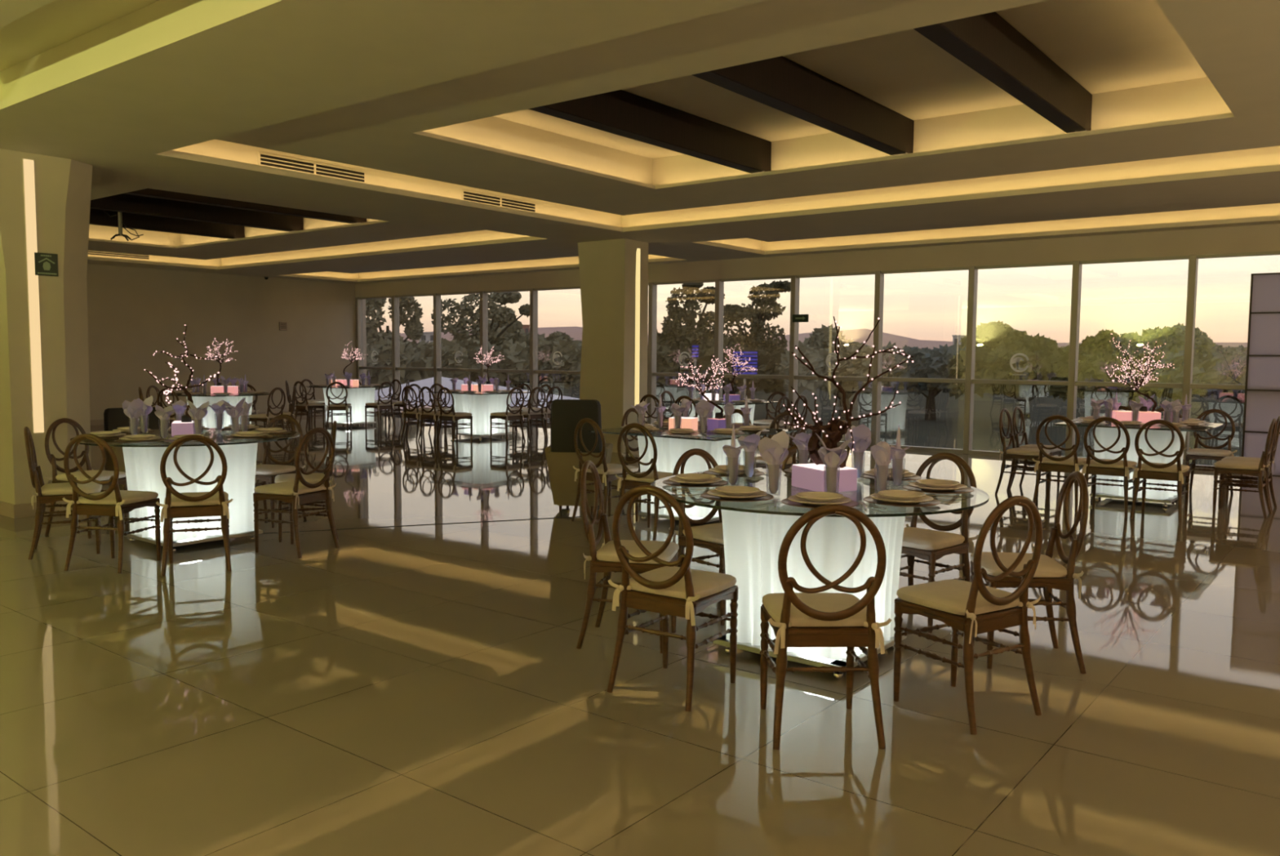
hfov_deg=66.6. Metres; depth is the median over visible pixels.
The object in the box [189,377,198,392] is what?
napkin
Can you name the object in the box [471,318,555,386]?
tree
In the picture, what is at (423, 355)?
tree
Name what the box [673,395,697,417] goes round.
dining chair
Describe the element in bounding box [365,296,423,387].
tree
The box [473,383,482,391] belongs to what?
box
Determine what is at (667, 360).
tree
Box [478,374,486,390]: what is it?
napkin
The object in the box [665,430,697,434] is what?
dinner plate
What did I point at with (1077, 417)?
plate
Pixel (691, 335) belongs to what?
tree
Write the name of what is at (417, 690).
floor
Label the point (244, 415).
napkin
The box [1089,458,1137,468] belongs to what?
cushion
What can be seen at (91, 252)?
ceiling vent
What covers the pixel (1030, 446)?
cushion
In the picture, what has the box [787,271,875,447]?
window
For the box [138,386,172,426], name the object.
dining chair
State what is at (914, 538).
cushion
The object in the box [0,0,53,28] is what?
ceiling
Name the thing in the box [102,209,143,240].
bracket
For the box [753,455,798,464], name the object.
cushion
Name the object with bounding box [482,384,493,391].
box
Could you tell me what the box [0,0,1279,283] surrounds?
ceiling
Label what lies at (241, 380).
napkin
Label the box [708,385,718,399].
napkin
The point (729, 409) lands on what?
napkin
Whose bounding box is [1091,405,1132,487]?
dining chair
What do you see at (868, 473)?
dinner plate
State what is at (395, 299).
window
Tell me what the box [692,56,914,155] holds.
ceiling beam
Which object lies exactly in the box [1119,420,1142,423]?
plate
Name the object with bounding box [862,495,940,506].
charger plate
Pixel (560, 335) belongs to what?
tree
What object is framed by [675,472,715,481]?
plate
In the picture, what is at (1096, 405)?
napkin
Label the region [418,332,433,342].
building
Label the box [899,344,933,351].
tree
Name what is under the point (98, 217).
ceiling beam
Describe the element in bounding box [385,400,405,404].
cushion
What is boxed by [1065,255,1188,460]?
window
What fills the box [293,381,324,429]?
dining chair
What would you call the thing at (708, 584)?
cushion
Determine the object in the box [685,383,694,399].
napkin
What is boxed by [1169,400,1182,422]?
napkin
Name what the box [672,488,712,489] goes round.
knife
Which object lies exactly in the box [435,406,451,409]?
cushion
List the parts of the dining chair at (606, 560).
leg, leg, seat frame, leg, leg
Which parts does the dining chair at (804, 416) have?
leg, seat frame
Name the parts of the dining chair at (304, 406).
leg, leg, seat frame, leg, leg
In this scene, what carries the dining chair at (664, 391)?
on the floor
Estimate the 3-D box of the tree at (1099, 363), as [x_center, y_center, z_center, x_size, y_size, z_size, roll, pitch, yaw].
[43.469,-4.099,86.557,12.250,5.970,7.846,4,5,38]
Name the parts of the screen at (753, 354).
post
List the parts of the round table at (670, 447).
frame, glass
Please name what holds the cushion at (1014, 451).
on the dining chair at (1015, 452)
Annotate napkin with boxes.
[121,398,143,434]
[133,395,153,432]
[154,404,174,437]
[167,400,187,420]
[186,399,208,434]
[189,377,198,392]
[195,377,200,391]
[200,375,206,393]
[208,400,229,430]
[211,377,220,385]
[220,375,231,392]
[222,397,244,433]
[229,377,238,386]
[237,377,244,391]
[240,401,251,431]
[243,373,248,391]
[324,373,331,384]
[331,371,336,385]
[344,371,352,385]
[359,373,366,385]
[366,370,370,385]
[448,377,457,390]
[462,377,468,383]
[466,375,472,391]
[475,377,483,391]
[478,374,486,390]
[488,377,495,390]
[493,377,499,391]
[505,373,511,390]
[631,400,649,425]
[653,395,666,426]
[669,402,685,428]
[680,399,691,417]
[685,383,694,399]
[694,399,711,432]
[698,382,705,399]
[706,400,715,425]
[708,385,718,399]
[715,379,719,393]
[721,384,731,401]
[722,423,744,484]
[723,402,734,428]
[735,430,761,476]
[737,384,746,399]
[740,395,752,426]
[749,380,755,399]
[758,430,789,493]
[787,431,812,463]
[816,433,852,493]
[844,423,871,477]
[871,440,893,491]
[889,424,910,485]
[1090,398,1104,418]
[1104,398,1115,417]
[1112,391,1121,410]
[1128,399,1144,421]
[1138,393,1155,410]
[1159,400,1171,421]
[1169,399,1181,422]
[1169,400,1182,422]
[1181,393,1191,421]
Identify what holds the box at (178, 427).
on the round table at (142, 460)
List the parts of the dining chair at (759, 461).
seat frame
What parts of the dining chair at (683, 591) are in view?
leg, leg, seat frame, leg, leg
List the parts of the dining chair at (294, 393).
leg, leg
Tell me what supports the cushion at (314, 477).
on the dining chair at (314, 477)
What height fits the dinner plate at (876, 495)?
0.023 m
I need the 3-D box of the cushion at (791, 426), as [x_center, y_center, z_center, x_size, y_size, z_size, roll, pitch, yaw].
[2.088,-0.026,14.010,0.388,0.052,0.400,4,5,38]
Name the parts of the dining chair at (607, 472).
leg, leg, leg, seat frame, leg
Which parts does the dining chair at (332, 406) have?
leg, leg, seat frame, leg, leg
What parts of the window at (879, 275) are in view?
sill, head frame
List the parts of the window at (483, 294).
head frame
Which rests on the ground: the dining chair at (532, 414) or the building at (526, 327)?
the building at (526, 327)
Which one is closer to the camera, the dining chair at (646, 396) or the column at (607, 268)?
the dining chair at (646, 396)
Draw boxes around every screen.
[691,343,699,398]
[732,350,758,398]
[1241,272,1279,475]
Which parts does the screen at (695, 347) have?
post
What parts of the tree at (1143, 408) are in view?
pot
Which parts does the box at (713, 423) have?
panel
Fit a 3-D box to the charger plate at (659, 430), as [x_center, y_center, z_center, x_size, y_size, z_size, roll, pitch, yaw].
[0.033,0.029,8.436,0.330,0.015,0.330,4,5,38]
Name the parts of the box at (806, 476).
panel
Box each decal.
[371,350,377,364]
[454,351,462,364]
[552,351,562,364]
[678,351,690,368]
[826,351,840,372]
[1009,352,1029,375]
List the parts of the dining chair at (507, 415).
leg, seat frame, leg, leg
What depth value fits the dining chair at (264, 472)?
8.50 m
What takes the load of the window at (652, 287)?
in the wall at (1260, 237)
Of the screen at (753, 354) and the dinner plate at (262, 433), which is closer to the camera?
the dinner plate at (262, 433)
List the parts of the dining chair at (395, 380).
leg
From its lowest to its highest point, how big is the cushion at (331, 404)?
0.052 m
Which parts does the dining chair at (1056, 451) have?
leg, leg, leg, seat frame, leg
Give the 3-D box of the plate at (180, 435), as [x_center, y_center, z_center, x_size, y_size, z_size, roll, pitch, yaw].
[-3.232,0.065,6.980,0.204,0.023,0.204,4,5,38]
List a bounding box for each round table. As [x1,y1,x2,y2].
[70,427,300,552]
[164,391,270,427]
[306,384,390,426]
[426,390,535,439]
[650,468,989,679]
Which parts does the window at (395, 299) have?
head frame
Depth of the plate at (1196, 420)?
9.89 m
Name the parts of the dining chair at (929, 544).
leg, leg, seat frame, leg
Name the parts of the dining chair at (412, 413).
leg, seat frame, leg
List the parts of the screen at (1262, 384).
panel, panel, panel, panel, panel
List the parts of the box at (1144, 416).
panel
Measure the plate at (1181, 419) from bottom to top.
0.023 m
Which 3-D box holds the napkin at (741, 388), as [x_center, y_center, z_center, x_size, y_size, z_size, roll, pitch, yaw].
[1.476,-0.512,14.147,0.136,0.242,0.150,1,4,1]
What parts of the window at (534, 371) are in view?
head frame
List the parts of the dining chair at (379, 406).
leg, seat frame, leg, leg, leg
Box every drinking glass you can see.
[725,456,740,485]
[742,450,756,479]
[765,463,782,494]
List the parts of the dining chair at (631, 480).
leg, leg, seat frame, leg, leg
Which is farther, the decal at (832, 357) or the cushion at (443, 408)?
the cushion at (443, 408)
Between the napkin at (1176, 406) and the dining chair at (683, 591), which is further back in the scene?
the napkin at (1176, 406)
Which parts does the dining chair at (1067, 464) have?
leg, leg, seat frame, leg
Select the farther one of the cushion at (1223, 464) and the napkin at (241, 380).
the napkin at (241, 380)
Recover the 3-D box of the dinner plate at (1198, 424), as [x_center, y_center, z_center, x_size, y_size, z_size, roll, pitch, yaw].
[5.436,-0.030,9.632,0.270,0.023,0.270,4,5,38]
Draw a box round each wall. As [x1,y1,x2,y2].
[86,263,366,419]
[355,223,1279,297]
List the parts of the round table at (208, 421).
glass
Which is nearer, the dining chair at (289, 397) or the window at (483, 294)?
the dining chair at (289, 397)
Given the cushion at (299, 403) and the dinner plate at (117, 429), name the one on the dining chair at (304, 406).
the cushion at (299, 403)
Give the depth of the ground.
85.46 m
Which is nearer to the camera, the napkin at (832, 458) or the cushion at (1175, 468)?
the napkin at (832, 458)
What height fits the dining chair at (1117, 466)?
0.926 m
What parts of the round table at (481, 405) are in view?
glass, frame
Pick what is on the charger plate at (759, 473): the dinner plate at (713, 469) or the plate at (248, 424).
the dinner plate at (713, 469)
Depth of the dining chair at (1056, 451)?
10.90 m
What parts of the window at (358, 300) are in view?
head frame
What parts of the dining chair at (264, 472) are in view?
leg, leg, seat frame, leg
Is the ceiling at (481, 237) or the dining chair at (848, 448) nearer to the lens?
the dining chair at (848, 448)
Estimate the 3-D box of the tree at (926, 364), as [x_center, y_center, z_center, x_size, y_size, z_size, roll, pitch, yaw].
[22.795,-3.796,77.966,9.191,6.318,5.788,2,4,19]
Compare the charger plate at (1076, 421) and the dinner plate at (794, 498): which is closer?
the dinner plate at (794, 498)
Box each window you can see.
[355,295,392,414]
[391,293,433,415]
[433,291,479,405]
[480,288,529,423]
[529,285,580,425]
[647,279,715,422]
[713,275,791,438]
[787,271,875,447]
[871,266,968,453]
[962,261,1072,456]
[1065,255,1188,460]
[1181,250,1279,469]
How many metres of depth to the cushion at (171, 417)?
14.68 m
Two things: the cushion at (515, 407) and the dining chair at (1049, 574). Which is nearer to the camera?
the dining chair at (1049, 574)
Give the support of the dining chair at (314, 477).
on the floor
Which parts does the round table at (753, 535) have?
frame, support plate, glass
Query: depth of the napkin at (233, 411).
7.40 m
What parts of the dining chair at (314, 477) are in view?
leg, leg, leg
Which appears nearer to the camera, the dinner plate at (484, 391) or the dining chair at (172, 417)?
the dining chair at (172, 417)
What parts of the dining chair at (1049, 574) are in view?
leg, leg, seat frame, leg, leg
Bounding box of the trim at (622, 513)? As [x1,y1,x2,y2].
[262,513,635,533]
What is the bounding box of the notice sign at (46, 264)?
[34,252,58,276]
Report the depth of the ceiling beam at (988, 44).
6.64 m
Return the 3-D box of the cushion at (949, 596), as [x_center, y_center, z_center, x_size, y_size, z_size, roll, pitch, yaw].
[1.336,0.704,4.086,0.400,0.052,0.388,-2,5,-32]
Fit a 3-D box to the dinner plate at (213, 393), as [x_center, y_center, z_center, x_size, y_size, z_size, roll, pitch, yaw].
[-6.514,-0.532,15.192,0.270,0.023,0.270,4,5,38]
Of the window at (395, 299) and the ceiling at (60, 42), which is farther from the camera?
the window at (395, 299)
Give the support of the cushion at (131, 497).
on the dining chair at (111, 502)
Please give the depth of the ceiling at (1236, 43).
7.89 m
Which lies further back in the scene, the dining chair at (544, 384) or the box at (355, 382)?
the box at (355, 382)
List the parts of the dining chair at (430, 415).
leg, seat frame, leg, leg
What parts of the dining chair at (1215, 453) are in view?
leg, leg, seat frame, leg, leg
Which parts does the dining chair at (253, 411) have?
leg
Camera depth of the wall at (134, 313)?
21.19 m
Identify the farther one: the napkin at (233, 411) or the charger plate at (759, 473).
the napkin at (233, 411)
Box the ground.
[374,377,1243,465]
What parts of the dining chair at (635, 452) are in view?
leg, seat frame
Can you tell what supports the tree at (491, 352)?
on the box at (486, 387)
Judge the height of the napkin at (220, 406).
0.242 m
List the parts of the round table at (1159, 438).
frame, glass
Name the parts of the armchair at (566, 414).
arm, backrest, arm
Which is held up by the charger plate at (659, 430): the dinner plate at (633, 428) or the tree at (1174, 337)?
the dinner plate at (633, 428)
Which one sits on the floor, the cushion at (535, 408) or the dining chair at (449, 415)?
the dining chair at (449, 415)
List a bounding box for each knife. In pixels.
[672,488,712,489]
[755,500,781,505]
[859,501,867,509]
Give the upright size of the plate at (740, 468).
0.023 m
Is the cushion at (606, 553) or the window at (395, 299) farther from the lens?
the window at (395, 299)
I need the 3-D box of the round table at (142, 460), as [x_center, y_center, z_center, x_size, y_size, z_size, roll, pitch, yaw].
[-3.467,0.469,7.532,1.598,0.820,1.598,-2,5,-24]
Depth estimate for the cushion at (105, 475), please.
7.74 m
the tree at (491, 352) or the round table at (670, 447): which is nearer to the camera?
the round table at (670, 447)
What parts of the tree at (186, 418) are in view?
pot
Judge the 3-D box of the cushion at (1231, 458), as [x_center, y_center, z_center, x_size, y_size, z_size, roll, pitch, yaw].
[6.012,0.324,9.675,0.388,0.052,0.400,4,5,38]
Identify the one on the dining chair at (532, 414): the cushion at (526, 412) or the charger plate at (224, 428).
the cushion at (526, 412)
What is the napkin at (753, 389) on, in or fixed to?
on the charger plate
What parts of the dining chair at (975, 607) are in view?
leg, leg, seat frame, leg, leg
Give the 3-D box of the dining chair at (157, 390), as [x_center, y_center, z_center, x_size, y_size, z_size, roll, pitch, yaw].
[-7.699,-0.228,15.821,0.475,0.926,0.471,1,4,6]
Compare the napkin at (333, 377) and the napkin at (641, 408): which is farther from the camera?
the napkin at (333, 377)
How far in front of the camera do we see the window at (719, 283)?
17.52 m
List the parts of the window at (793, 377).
head frame, sill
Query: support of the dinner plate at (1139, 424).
on the charger plate
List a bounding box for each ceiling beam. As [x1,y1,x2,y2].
[88,208,244,239]
[89,193,303,231]
[124,188,366,223]
[528,89,771,173]
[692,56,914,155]
[913,11,1092,133]
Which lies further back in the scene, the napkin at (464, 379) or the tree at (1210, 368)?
the tree at (1210, 368)
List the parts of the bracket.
mount arm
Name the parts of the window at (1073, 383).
head frame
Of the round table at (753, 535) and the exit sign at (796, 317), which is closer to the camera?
the round table at (753, 535)
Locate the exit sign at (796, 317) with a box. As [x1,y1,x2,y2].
[791,314,808,322]
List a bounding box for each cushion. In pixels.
[40,480,102,495]
[55,470,125,480]
[78,489,158,504]
[164,491,228,506]
[168,415,193,419]
[248,413,279,417]
[253,480,324,494]
[255,463,295,475]
[266,411,290,414]
[275,472,324,483]
[297,402,324,405]
[307,399,324,402]
[329,403,351,406]
[365,402,390,405]
[374,399,397,402]
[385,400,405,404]
[406,409,433,413]
[409,407,437,410]
[423,410,452,415]
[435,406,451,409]
[442,412,471,416]
[490,411,519,416]
[510,406,527,409]
[519,410,541,414]
[521,407,549,410]
[534,409,551,413]
[586,462,638,474]
[595,539,679,563]
[626,471,679,482]
[628,450,639,457]
[629,565,736,598]
[682,522,724,543]
[753,419,784,424]
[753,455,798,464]
[756,425,784,429]
[761,592,866,626]
[768,423,795,428]
[896,578,1019,614]
[902,526,964,550]
[969,551,1066,577]
[1005,447,1050,455]
[1019,444,1061,452]
[1042,455,1086,465]
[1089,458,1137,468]
[1141,462,1189,472]
[1186,448,1231,456]
[1213,459,1263,470]
[1221,456,1260,462]
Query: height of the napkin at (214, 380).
0.242 m
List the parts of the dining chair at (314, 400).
leg, leg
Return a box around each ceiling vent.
[88,249,150,260]
[257,151,365,183]
[462,189,536,212]
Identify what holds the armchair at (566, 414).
on the floor
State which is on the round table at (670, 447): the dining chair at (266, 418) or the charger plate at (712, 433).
the charger plate at (712, 433)
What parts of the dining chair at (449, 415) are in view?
leg, leg, leg, seat frame, leg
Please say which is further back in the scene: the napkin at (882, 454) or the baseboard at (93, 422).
the baseboard at (93, 422)
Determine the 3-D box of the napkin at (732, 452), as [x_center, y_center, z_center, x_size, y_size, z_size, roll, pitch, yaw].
[0.454,0.128,4.760,0.106,0.298,0.110,2,4,20]
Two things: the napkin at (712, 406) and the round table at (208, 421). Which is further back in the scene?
the round table at (208, 421)
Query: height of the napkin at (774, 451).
0.285 m
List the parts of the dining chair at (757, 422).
leg, seat frame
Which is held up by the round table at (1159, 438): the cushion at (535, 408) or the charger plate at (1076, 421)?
the charger plate at (1076, 421)
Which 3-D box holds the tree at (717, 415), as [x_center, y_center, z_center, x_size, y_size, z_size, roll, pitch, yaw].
[0.552,-0.363,8.722,0.436,0.570,0.375,2,4,19]
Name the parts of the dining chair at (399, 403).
leg, seat frame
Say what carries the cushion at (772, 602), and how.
on the dining chair at (811, 617)
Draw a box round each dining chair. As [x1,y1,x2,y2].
[23,426,102,559]
[44,417,128,537]
[62,433,160,573]
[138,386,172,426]
[146,385,185,425]
[155,434,233,575]
[156,387,193,426]
[238,384,259,425]
[247,386,288,446]
[253,426,339,557]
[254,413,306,527]
[266,385,297,441]
[275,420,338,542]
[285,379,311,426]
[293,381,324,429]
[298,378,328,424]
[324,381,351,429]
[364,381,395,428]
[373,378,402,423]
[385,380,409,426]
[400,385,435,439]
[404,383,437,435]
[417,386,453,441]
[428,382,453,434]
[435,386,472,444]
[489,386,525,443]
[510,383,532,434]
[511,386,546,441]
[521,383,552,435]
[529,386,562,439]
[571,417,638,521]
[576,459,679,653]
[606,484,737,711]
[615,422,685,539]
[618,408,645,498]
[638,394,659,450]
[661,390,675,420]
[668,448,725,625]
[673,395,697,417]
[723,408,751,423]
[753,391,790,436]
[753,411,804,468]
[756,395,790,448]
[760,503,891,749]
[768,395,807,456]
[782,445,808,468]
[791,423,813,466]
[841,420,849,462]
[893,495,1042,733]
[899,452,977,632]
[969,471,1088,673]
[995,408,1050,497]
[1009,405,1062,492]
[1031,414,1086,512]
[1079,417,1137,516]
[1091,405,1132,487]
[1129,419,1190,523]
[1154,407,1187,489]
[1184,408,1236,497]
[1212,417,1276,518]
[1221,415,1279,511]
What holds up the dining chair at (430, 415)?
on the floor
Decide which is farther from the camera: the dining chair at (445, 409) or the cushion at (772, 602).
the dining chair at (445, 409)
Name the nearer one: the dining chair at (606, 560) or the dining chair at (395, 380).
the dining chair at (606, 560)
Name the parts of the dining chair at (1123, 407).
leg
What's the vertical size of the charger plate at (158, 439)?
0.015 m
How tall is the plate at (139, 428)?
0.023 m
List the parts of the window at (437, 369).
head frame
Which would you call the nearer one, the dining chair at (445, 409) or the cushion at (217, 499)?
the cushion at (217, 499)
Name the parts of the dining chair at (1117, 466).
leg, leg, seat frame, leg, leg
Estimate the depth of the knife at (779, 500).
4.23 m
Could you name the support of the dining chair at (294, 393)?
on the floor
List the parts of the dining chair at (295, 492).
leg, seat frame, leg, leg, leg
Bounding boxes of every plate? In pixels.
[90,431,120,435]
[91,432,126,437]
[101,434,127,439]
[112,428,151,432]
[114,438,165,443]
[116,426,141,430]
[118,435,160,441]
[124,430,155,434]
[124,434,155,439]
[163,438,213,442]
[167,426,208,430]
[168,435,208,441]
[173,434,204,437]
[213,392,231,394]
[221,426,259,431]
[223,425,259,430]
[226,435,272,439]
[228,423,254,427]
[230,432,268,437]
[235,431,263,435]
[239,391,257,393]
[248,391,266,392]
[251,429,287,434]
[255,427,282,431]
[267,431,291,435]
[484,391,498,392]
[628,429,662,432]
[631,427,659,431]
[635,426,655,429]
[650,422,668,426]
[653,420,668,424]
[662,431,701,435]
[662,479,728,487]
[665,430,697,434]
[668,476,722,484]
[669,427,693,431]
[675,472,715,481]
[700,492,773,502]
[703,470,764,476]
[706,431,745,435]
[706,488,767,499]
[708,467,759,475]
[710,430,742,434]
[711,400,724,402]
[714,427,737,431]
[714,485,759,495]
[715,464,745,471]
[731,400,749,402]
[731,422,751,426]
[735,427,766,431]
[737,429,769,432]
[739,425,762,429]
[747,399,764,401]
[781,497,858,507]
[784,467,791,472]
[788,494,851,506]
[795,491,844,502]
[860,472,921,480]
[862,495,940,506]
[863,470,915,479]
[870,467,909,475]
[870,493,933,504]
[877,489,925,499]
[902,484,973,493]
[909,481,967,491]
[915,479,959,487]
[1073,421,1108,424]
[1076,420,1105,423]
[1077,417,1093,418]
[1080,418,1095,422]
[1084,415,1105,417]
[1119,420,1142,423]
[1121,422,1145,425]
[1152,425,1191,428]
[1155,423,1187,427]
[1171,422,1183,425]
[1177,421,1201,424]
[1178,417,1199,420]
[1183,419,1206,422]
[1183,423,1204,426]
[1190,425,1208,426]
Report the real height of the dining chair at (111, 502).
0.926 m
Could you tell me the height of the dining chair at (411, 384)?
0.926 m
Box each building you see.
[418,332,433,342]
[521,324,529,333]
[951,334,966,344]
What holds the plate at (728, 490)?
on the dinner plate at (760, 493)
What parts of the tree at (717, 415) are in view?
pot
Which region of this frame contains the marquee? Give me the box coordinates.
[373,376,656,421]
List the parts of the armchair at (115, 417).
arm, backrest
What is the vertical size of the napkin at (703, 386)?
0.243 m
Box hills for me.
[385,326,1247,351]
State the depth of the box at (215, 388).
15.62 m
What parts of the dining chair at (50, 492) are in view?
leg, leg, seat frame, leg, leg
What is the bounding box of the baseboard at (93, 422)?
[89,408,325,425]
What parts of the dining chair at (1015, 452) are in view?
leg, leg, seat frame, leg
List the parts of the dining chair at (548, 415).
leg, leg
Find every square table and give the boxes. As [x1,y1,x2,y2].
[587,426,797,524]
[661,399,782,451]
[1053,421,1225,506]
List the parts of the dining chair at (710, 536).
leg, seat frame, leg, leg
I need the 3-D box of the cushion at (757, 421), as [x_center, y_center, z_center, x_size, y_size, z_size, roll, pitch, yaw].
[1.977,-0.094,14.914,0.400,0.052,0.388,4,5,38]
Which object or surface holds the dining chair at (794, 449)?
on the floor
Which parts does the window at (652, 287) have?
head frame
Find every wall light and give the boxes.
[22,157,44,433]
[634,248,639,413]
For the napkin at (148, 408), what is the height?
0.285 m
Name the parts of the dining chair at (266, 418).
seat frame, leg, leg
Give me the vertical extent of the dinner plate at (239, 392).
0.023 m
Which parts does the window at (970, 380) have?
sill, head frame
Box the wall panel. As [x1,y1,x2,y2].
[279,321,287,330]
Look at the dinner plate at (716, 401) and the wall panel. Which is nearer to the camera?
the dinner plate at (716, 401)
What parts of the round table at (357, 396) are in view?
glass, frame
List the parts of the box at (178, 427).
panel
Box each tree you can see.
[144,324,226,422]
[205,337,235,386]
[342,341,367,375]
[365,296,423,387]
[365,323,377,383]
[366,336,479,386]
[401,338,431,351]
[431,291,529,344]
[457,337,582,390]
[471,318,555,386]
[473,346,503,384]
[544,330,582,347]
[647,342,789,397]
[656,324,777,353]
[660,282,726,398]
[675,355,727,418]
[714,343,757,394]
[723,280,791,398]
[774,340,897,421]
[783,315,913,467]
[802,324,862,353]
[857,341,933,353]
[882,341,966,420]
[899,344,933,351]
[946,344,1096,426]
[958,320,1033,354]
[1027,333,1069,352]
[1065,328,1119,357]
[1078,348,1193,410]
[1104,333,1174,411]
[1110,323,1205,357]
[1151,351,1246,427]
[1194,331,1247,356]
[1225,344,1247,351]
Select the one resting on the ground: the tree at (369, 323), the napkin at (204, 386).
the tree at (369, 323)
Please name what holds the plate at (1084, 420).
on the dinner plate at (1082, 421)
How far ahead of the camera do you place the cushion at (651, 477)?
7.92 m
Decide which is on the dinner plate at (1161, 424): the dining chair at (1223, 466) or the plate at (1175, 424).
the plate at (1175, 424)
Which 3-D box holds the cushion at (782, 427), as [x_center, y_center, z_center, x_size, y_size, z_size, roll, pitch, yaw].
[1.781,0.000,13.617,0.388,0.052,0.400,4,5,38]
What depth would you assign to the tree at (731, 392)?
14.23 m
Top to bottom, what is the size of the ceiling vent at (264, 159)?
0.136 m
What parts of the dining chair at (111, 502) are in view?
leg, leg, seat frame, leg, leg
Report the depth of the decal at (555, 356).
20.08 m
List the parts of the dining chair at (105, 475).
leg, leg, leg, seat frame, leg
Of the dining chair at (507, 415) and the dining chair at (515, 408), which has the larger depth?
the dining chair at (515, 408)
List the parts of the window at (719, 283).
head frame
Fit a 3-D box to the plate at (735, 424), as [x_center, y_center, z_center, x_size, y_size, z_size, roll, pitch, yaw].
[0.927,-0.028,8.928,0.204,0.023,0.204,4,5,38]
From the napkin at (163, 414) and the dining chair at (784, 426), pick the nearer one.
the napkin at (163, 414)
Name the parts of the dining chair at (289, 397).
leg, leg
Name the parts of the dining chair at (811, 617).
leg, leg, seat frame, leg, leg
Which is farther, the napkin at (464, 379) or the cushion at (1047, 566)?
the napkin at (464, 379)
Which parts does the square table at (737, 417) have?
glass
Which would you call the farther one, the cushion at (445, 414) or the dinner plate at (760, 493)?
the cushion at (445, 414)
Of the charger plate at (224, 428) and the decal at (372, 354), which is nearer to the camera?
the charger plate at (224, 428)
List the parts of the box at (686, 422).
panel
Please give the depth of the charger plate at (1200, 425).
9.48 m
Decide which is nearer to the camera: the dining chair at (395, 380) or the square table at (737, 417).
the square table at (737, 417)
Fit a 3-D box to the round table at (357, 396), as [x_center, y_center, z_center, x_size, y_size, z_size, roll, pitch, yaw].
[-5.924,-0.450,19.813,1.638,0.800,1.638,-1,4,-14]
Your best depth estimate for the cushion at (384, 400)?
20.45 m
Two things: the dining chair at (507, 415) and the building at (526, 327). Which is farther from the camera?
the building at (526, 327)
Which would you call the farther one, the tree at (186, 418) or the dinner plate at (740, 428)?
the dinner plate at (740, 428)
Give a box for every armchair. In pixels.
[101,406,168,489]
[545,399,613,511]
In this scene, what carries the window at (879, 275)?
in the wall at (1260, 237)
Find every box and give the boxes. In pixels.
[171,420,195,435]
[210,385,224,393]
[226,386,238,393]
[342,379,352,386]
[352,379,359,386]
[461,383,472,391]
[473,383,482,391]
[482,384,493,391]
[668,416,697,430]
[703,392,718,400]
[707,417,726,430]
[723,394,739,401]
[791,462,857,491]
[1111,409,1160,424]
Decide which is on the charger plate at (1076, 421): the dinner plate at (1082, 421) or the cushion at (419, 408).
the dinner plate at (1082, 421)
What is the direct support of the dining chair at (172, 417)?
on the floor
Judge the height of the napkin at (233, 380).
0.242 m
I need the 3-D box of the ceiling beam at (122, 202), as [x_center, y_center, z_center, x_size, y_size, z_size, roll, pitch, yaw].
[-6.425,-3.118,13.764,0.160,0.328,3.660,4,5,38]
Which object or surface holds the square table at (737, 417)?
on the floor
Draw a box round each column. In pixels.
[0,148,92,504]
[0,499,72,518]
[577,238,648,453]
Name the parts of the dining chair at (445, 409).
leg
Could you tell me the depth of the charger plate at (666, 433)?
8.12 m
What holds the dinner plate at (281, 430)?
on the charger plate at (286, 432)
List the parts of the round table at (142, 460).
glass, frame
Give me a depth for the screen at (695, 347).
67.61 m
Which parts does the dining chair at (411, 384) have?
leg, leg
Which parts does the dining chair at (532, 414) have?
leg, leg, seat frame, leg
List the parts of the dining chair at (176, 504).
leg, leg, seat frame, leg, leg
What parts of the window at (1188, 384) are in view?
sill, head frame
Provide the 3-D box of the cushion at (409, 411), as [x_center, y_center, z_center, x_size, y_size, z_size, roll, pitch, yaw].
[-3.785,-0.278,16.805,0.400,0.052,0.388,4,5,38]
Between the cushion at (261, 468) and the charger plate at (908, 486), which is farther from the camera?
the cushion at (261, 468)
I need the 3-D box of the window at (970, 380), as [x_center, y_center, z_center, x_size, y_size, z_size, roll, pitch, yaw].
[5.581,-0.986,14.402,1.485,2.840,0.160,4,5,38]
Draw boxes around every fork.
[773,498,777,506]
[856,501,886,509]
[925,493,965,497]
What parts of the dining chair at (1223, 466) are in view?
leg, leg, seat frame, leg, leg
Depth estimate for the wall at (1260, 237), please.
15.18 m
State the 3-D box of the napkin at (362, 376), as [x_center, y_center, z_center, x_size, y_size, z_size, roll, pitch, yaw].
[-5.574,-0.968,19.584,0.150,0.242,0.136,-2,5,-31]
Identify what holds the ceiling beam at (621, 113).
attached to the ceiling at (1236, 43)
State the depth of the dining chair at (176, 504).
6.45 m
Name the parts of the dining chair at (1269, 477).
leg, leg, leg, leg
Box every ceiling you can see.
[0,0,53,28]
[0,0,282,109]
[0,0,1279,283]
[87,230,547,269]
[88,173,485,259]
[155,139,1279,231]
[214,0,1279,215]
[276,251,684,281]
[694,195,1279,254]
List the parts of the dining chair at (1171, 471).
leg, leg, seat frame, leg, leg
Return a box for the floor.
[0,413,1279,855]
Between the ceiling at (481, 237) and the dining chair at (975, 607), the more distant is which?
the ceiling at (481, 237)
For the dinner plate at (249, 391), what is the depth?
15.96 m
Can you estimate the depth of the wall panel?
22.52 m
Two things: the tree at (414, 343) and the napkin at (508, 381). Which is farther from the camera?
the tree at (414, 343)
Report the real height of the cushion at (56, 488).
0.052 m
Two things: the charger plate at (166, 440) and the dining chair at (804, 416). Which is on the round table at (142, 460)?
the charger plate at (166, 440)

